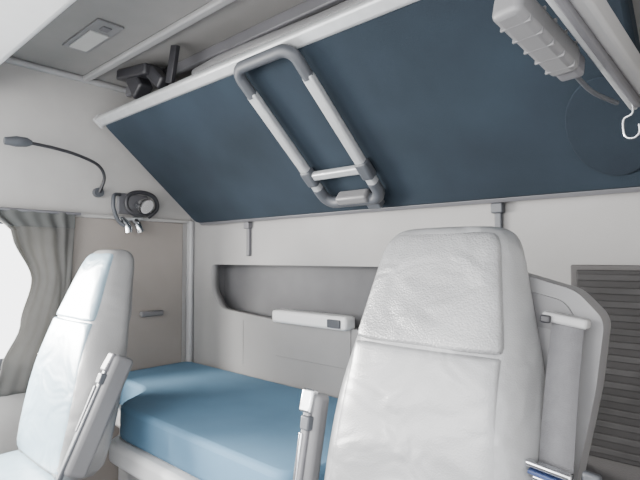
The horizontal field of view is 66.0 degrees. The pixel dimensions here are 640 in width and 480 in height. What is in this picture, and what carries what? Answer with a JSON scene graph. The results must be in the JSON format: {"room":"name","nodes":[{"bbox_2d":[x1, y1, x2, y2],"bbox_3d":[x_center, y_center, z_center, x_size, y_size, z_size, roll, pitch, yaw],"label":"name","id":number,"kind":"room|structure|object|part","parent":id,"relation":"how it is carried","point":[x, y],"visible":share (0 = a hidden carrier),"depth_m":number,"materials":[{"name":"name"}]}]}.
{"room":"vehicle interior","nodes":[
{"label":"vehicle interior","id":0,"kind":"room"},
{"bbox_2d":[0,62,190,453],"bbox_3d":[-1.716,0.319,1.865,0.060,2.300,2.890,-2,-3,42],"label":"wall","id":1,"kind":"structure","parent":0,"point":[40,107],"depth_m":2.37,"materials":[{"name":"plastic"}]},
{"bbox_2d":[0,221,3,369],"bbox_3d":[-1.751,0.213,1.776,0.012,0.685,1.474,-2,-3,42],"label":"window","id":2,"kind":"structure","parent":1,"relation":"in","point":[1,359],"depth_m":2.15,"materials":[{"name":"grey glass"}]},
{"bbox_2d":[0,207,80,396],"bbox_3d":[-1.620,0.255,1.847,0.028,0.817,1.390,-2,-3,42],"label":"window curtain","id":3,"kind":"object","parent":1,"relation":"hanging from","point":[44,239],"visible":0.84,"depth_m":2.23,"materials":[{"name":"grey fabric"}]},
{"bbox_3d":[-1.620,-0.145,1.862,0.014,0.017,1.390,-2,-3,42],"label":"rail","id":4,"kind":"part","parent":3,"relation":"part of","materials":[{"name":"grey plastic"}]},
{"bbox_2d":[3,136,105,196],"bbox_3d":[-1.201,-0.332,2.284,0.084,0.218,0.488,-1,-2,28],"label":"reading lamp","id":5,"kind":"object","parent":1,"relation":"attached to","point":[17,141],"visible":1,"depth_m":2.23,"materials":[{"name":"grey plastic"}]},
{"bbox_2d":[4,57,125,92],"bbox_3d":[-1.114,-0.794,2.507,0.030,0.030,1.090,-2,-3,42],"label":"trim","id":6,"kind":"structure","parent":1,"relation":"attached to","point":[11,60],"depth_m":2.35,"materials":[{"name":"grey plastic"}]},
{"bbox_2d":[72,217,182,479],"bbox_3d":[-1.023,0.644,2.567,0.015,1.500,0.680,-2,-3,42],"label":"panel","id":7,"kind":"object","parent":1,"relation":"attached to","point":[153,341],"depth_m":2.67,"materials":[{"name":"plastic"}]},
{"bbox_2d":[75,213,188,223],"bbox_3d":[-1.240,-0.125,2.347,0.025,0.022,1.420,-2,-3,42],"label":"trim","id":8,"kind":"structure","parent":1,"relation":"attached to","point":[85,215],"depth_m":2.62,"materials":[{"name":"plastic"}]},
{"bbox_2d":[111,190,158,232],"bbox_3d":[-0.961,-0.148,2.578,0.132,0.229,0.268,-2,-3,42],"label":"lamp","id":9,"kind":"object","parent":1,"relation":"attached to","point":[140,206],"visible":1,"depth_m":2.56,"materials":[{"name":"grey plastic"}]},
{"bbox_3d":[-0.997,-0.189,2.622,0.020,0.110,0.170,-2,-3,42],"label":"mount plate","id":10,"kind":"part","parent":9,"relation":"part of","materials":[{"name":"grey plastic"}]},
{"bbox_2d":[139,310,162,316],"bbox_3d":[-0.915,0.398,2.675,0.038,0.030,0.130,-2,-3,42],"label":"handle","id":11,"kind":"object","parent":1,"relation":"attached to","point":[152,312],"visible":1,"depth_m":2.66,"materials":[{"name":"grey plastic"}]},
{"bbox_2d":[83,0,234,81],"bbox_3d":[-0.222,-0.829,1.601,2.530,0.025,0.035,-2,-3,42],"label":"trim","id":12,"kind":"structure","parent":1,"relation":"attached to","point":[213,6],"depth_m":1.96,"materials":[{"name":"grey plastic"}]},
{"bbox_2d":[126,0,345,96],"bbox_3d":[-0.076,-0.811,1.762,2.530,0.050,0.030,-2,-3,42],"label":"trim","id":13,"kind":"structure","parent":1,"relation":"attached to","point":[307,8],"depth_m":1.89,"materials":[{"name":"grey plastic"}]},
{"bbox_2d":[10,0,332,92],"bbox_3d":[-0.429,-0.875,1.388,2.750,0.050,2.440,-2,-3,42],"label":"ceiling","id":14,"kind":"structure","parent":0,"point":[140,20],"depth_m":1.95,"materials":[{"name":"grey plastic"}]},
{"bbox_2d":[0,0,75,64],"bbox_3d":[-0.873,-0.766,0.882,2.540,0.195,1.000,-2,-3,42],"label":"upper cabinet","id":15,"kind":"object","parent":14,"relation":"attached to","point":[20,20],"visible":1,"depth_m":1.45,"materials":[{"name":"white plastic"}]},
{"bbox_2d":[62,18,123,52],"bbox_3d":[-0.922,-0.818,1.996,0.340,0.018,0.105,-2,-3,42],"label":"recessed light","id":16,"kind":"object","parent":14,"relation":"in","point":[99,31],"visible":1,"depth_m":1.96,"materials":[{"name":"grey plastic"}]},
{"bbox_2d":[99,26,111,32],"bbox_3d":[-0.833,-0.818,1.915,0.040,0.008,0.035,-2,-3,42],"label":"switch","id":17,"kind":"object","parent":16,"relation":"attached to","point":[105,29],"depth_m":1.91,"materials":[{"name":"grey plastic"}]},
{"bbox_2d":[116,63,168,98],"bbox_3d":[-0.803,-0.732,2.259,0.366,0.163,0.100,-2,-3,42],"label":"support bracket","id":18,"kind":"object","parent":14,"relation":"attached to","point":[138,78],"visible":0.9,"depth_m":2.23,"materials":[{"name":"black plastic"}]},
{"bbox_3d":[-0.841,-0.724,2.292,0.142,0.150,0.070,-2,-3,42],"label":"arm","id":19,"kind":"part","parent":18,"relation":"part of","materials":[{"name":"black plastic"}]},
{"bbox_3d":[-0.837,-0.770,2.291,0.274,0.084,0.100,-2,-3,42],"label":"plate","id":20,"kind":"part","parent":18,"relation":"part of","materials":[{"name":"black plastic"}]},
{"bbox_3d":[-0.722,-0.723,2.185,0.147,0.132,0.050,-2,-3,42],"label":"arm","id":21,"kind":"part","parent":18,"relation":"part of","materials":[{"name":"black plastic"}]},
{"bbox_2d":[165,45,179,83],"bbox_3d":[-0.617,-0.735,2.064,0.082,0.160,0.020,-2,-3,42],"label":"strap","id":22,"kind":"object","parent":14,"relation":"hanging from","point":[174,49],"visible":0.88,"depth_m":2.05,"materials":[{"name":"black plastic"}]},
{"bbox_2d":[191,0,639,397],"bbox_3d":[0.181,0.326,2.067,2.610,2.300,0.050,-2,-3,42],"label":"wall","id":23,"kind":"structure","parent":0,"point":[555,234],"depth_m":2.13,"materials":[{"name":"plastic"}]},
{"bbox_2d":[186,221,193,361],"bbox_3d":[-0.754,0.647,2.844,0.045,1.515,0.030,-2,-3,42],"label":"trim","id":24,"kind":"structure","parent":23,"relation":"attached to","point":[190,226],"depth_m":2.84,"materials":[{"name":"grey plastic"}]},
{"bbox_2d":[242,320,242,364],"bbox_3d":[-0.401,0.529,2.549,0.010,0.230,0.002,-2,-3,42],"label":"trim","id":25,"kind":"structure","parent":23,"relation":"attached to","point":[242,320],"depth_m":2.55,"materials":[{"name":"plastic"}]},
{"bbox_2d":[243,222,251,255],"bbox_3d":[-0.369,-0.005,2.521,0.040,0.175,0.031,-2,-3,42],"label":"clip","id":26,"kind":"object","parent":23,"relation":"attached to","point":[246,225],"visible":0.99,"depth_m":2.52,"materials":[{"name":"grey plastic"}]},
{"bbox_2d":[192,0,362,74],"bbox_3d":[-0.057,-0.713,1.646,1.252,0.051,0.056,-2,-3,42],"label":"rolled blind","id":27,"kind":"object","parent":23,"relation":"attached to","point":[261,40],"visible":0.44,"depth_m":1.72,"materials":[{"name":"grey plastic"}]},
{"bbox_2d":[219,265,377,327],"bbox_3d":[-0.095,0.259,2.419,1.330,0.380,0.100,-2,-3,42],"label":"niche","id":28,"kind":"object","parent":23,"relation":"attached to","point":[256,289],"depth_m":2.48,"materials":[{"name":"grey plastic"}]},
{"bbox_2d":[272,309,354,368],"bbox_3d":[-0.046,0.439,2.217,0.465,0.225,0.085,-2,-3,42],"label":"pocket","id":29,"kind":"object","parent":23,"relation":"attached to","point":[313,337],"visible":0.93,"depth_m":2.19,"materials":[{"name":"plastic"}]},
{"bbox_2d":[93,0,639,224],"bbox_3d":[-0.073,-0.372,1.855,2.200,0.513,0.614,-2,-3,42],"label":"bunk","id":30,"kind":"object","parent":23,"relation":"attached to","point":[445,110],"visible":0.88,"depth_m":1.52,"materials":[{"name":"blue fabric"}]},
{"bbox_3d":[-0.251,-0.602,1.657,2.180,0.051,0.052,-2,-3,42],"label":"edge rail","id":31,"kind":"part","parent":30,"relation":"part of","materials":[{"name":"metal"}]},
{"bbox_2d":[233,44,384,208],"bbox_3d":[-0.016,-0.353,1.741,0.315,0.462,0.549,-2,-3,42],"label":"ladder","id":32,"kind":"object","parent":30,"relation":"attached to","point":[363,167],"visible":1,"depth_m":1.71,"materials":[{"name":"grey plastic"}]},
{"bbox_3d":[-0.119,-0.349,1.825,0.040,0.320,0.369,-2,-3,42],"label":"rail","id":33,"kind":"part","parent":32,"relation":"part of","materials":[{"name":"metal"}]},
{"bbox_3d":[0.078,-0.355,1.648,0.040,0.320,0.369,-2,-3,42],"label":"rail","id":34,"kind":"part","parent":32,"relation":"part of","materials":[{"name":"metal"}]},
{"bbox_2d":[492,0,618,104],"bbox_3d":[0.484,-0.359,0.955,0.460,0.107,0.056,2,-3,-38],"label":"work lamp","id":35,"kind":"object","parent":30,"relation":"attached to","point":[528,23],"visible":0.99,"depth_m":0.86,"materials":[{"name":"grey plastic"}]},
{"bbox_3d":[0.572,-0.317,1.033,0.224,0.030,0.021,2,-3,-39],"label":"pull cord","id":36,"kind":"part","parent":35,"relation":"part of","materials":[{"name":"grey plastic"}]},
{"bbox_2d":[546,0,639,138],"bbox_3d":[0.510,-0.334,0.898,0.565,0.218,0.058,2,-3,-44],"label":"stay","id":37,"kind":"object","parent":30,"relation":"attached to","point":[594,25],"visible":1,"depth_m":0.89,"materials":[{"name":"metal"}]},
{"bbox_2d":[491,202,504,227],"bbox_3d":[0.597,-0.072,1.653,0.040,0.105,0.031,-2,-3,42],"label":"clip","id":38,"kind":"object","parent":23,"relation":"attached to","point":[498,209],"visible":0.81,"depth_m":1.65,"materials":[{"name":"grey plastic"}]},
{"bbox_2d":[571,265,639,479],"bbox_3d":[0.945,0.749,1.322,0.480,1.360,0.012,-2,-3,42],"label":"panel","id":39,"kind":"object","parent":23,"relation":"attached to","point":[608,469],"visible":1,"depth_m":1.42,"materials":[{"name":"plastic"}]},
{"bbox_2d":[576,270,639,466],"bbox_3d":[0.910,0.354,1.342,0.380,0.540,0.026,-2,-3,42],"label":"vent","id":40,"kind":"object","parent":39,"relation":"attached to","point":[616,436],"visible":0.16,"depth_m":1.39,"materials":[{"name":"grey plastic"}]},
{"bbox_3d":[-0.663,1.464,1.042,2.750,0.050,3.140,-2,-3,42],"label":"floor","id":41,"kind":"structure","parent":0,"visible":0},
{"bbox_2d":[0,249,133,479],"bbox_3d":[-1.072,0.746,1.728,0.672,1.435,0.793,-2,-3,42],"label":"seat","id":42,"kind":"object","parent":41,"relation":"on","point":[82,367],"visible":1,"depth_m":1.77,"materials":[{"name":"white leather"}]},
{"bbox_2d":[0,450,54,479],"bbox_3d":[-1.171,0.900,1.635,0.520,0.200,0.530,-2,-3,42],"label":"seat cushion","id":43,"kind":"object","parent":42,"relation":"on","point":[14,465],"depth_m":1.75,"materials":[{"name":"white leather"}]},
{"bbox_3d":[-0.985,0.554,1.853,0.446,0.499,0.167,-2,-3,42],"label":"backrest panel","id":44,"kind":"part","parent":42,"relation":"part of","materials":[{"name":"white leather"}]},
{"bbox_3d":[-0.907,0.176,1.954,0.335,0.255,0.163,-2,-3,42],"label":"headrest panel","id":45,"kind":"part","parent":42,"relation":"part of","materials":[{"name":"white leather"}]},
{"bbox_3d":[-0.738,0.581,1.644,0.055,0.381,0.223,-2,-3,42],"label":"armrest","id":46,"kind":"part","parent":42,"relation":"part of","materials":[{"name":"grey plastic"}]},
{"bbox_3d":[-0.732,0.464,1.649,0.028,0.038,0.030,-2,-3,42],"label":"armrest lever","id":47,"kind":"part","parent":42,"relation":"part of","materials":[{"name":"grey plastic"}]},
{"bbox_2d":[109,362,337,479],"bbox_3d":[-0.243,1.061,1.890,2.040,0.808,0.720,-2,-3,42],"label":"bunk","id":48,"kind":"object","parent":41,"relation":"on","point":[181,420],"visible":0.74,"depth_m":1.82,"materials":[{"name":"blue fabric"}]},
{"bbox_3d":[-0.243,0.840,1.898,2.040,0.085,0.720,-2,-3,42],"label":"bunk frame","id":49,"kind":"part","parent":48,"relation":"part of","materials":[{"name":"white plastic"}]},
{"bbox_2d":[293,226,610,479],"bbox_3d":[0.118,0.698,0.935,0.670,1.474,0.821,-2,-3,42],"label":"seat","id":50,"kind":"object","parent":41,"relation":"on","point":[465,362],"visible":1,"depth_m":1.03,"materials":[{"name":"white leather"}]},
{"bbox_3d":[-0.033,0.456,1.230,0.028,0.036,0.026,-2,-3,42],"label":"armrest lever","id":51,"kind":"part","parent":50,"relation":"part of","materials":[{"name":"grey plastic"}]},
{"bbox_3d":[-0.032,0.578,1.233,0.056,0.379,0.122,-2,-3,42],"label":"armrest","id":52,"kind":"part","parent":50,"relation":"part of","materials":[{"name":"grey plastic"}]},
{"bbox_3d":[0.195,0.485,1.049,0.410,0.499,0.147,-2,-3,42],"label":"backrest panel","id":53,"kind":"part","parent":50,"relation":"part of","materials":[{"name":"white leather"}]},
{"bbox_3d":[0.264,0.107,1.139,0.362,0.255,0.153,-2,-3,42],"label":"headrest panel","id":54,"kind":"part","parent":50,"relation":"part of","materials":[{"name":"white leather"}]},
{"bbox_3d":[0.247,0.367,1.111,0.541,0.800,0.302,-2,-3,42],"label":"backrest","id":55,"kind":"part","parent":50,"relation":"part of","materials":[{"name":"white leather"}]},
{"bbox_3d":[0.413,0.435,0.884,0.058,0.016,0.020,-2,-3,42],"label":"tongue plate","id":56,"kind":"part","parent":50,"relation":"part of","materials":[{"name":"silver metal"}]}
]}

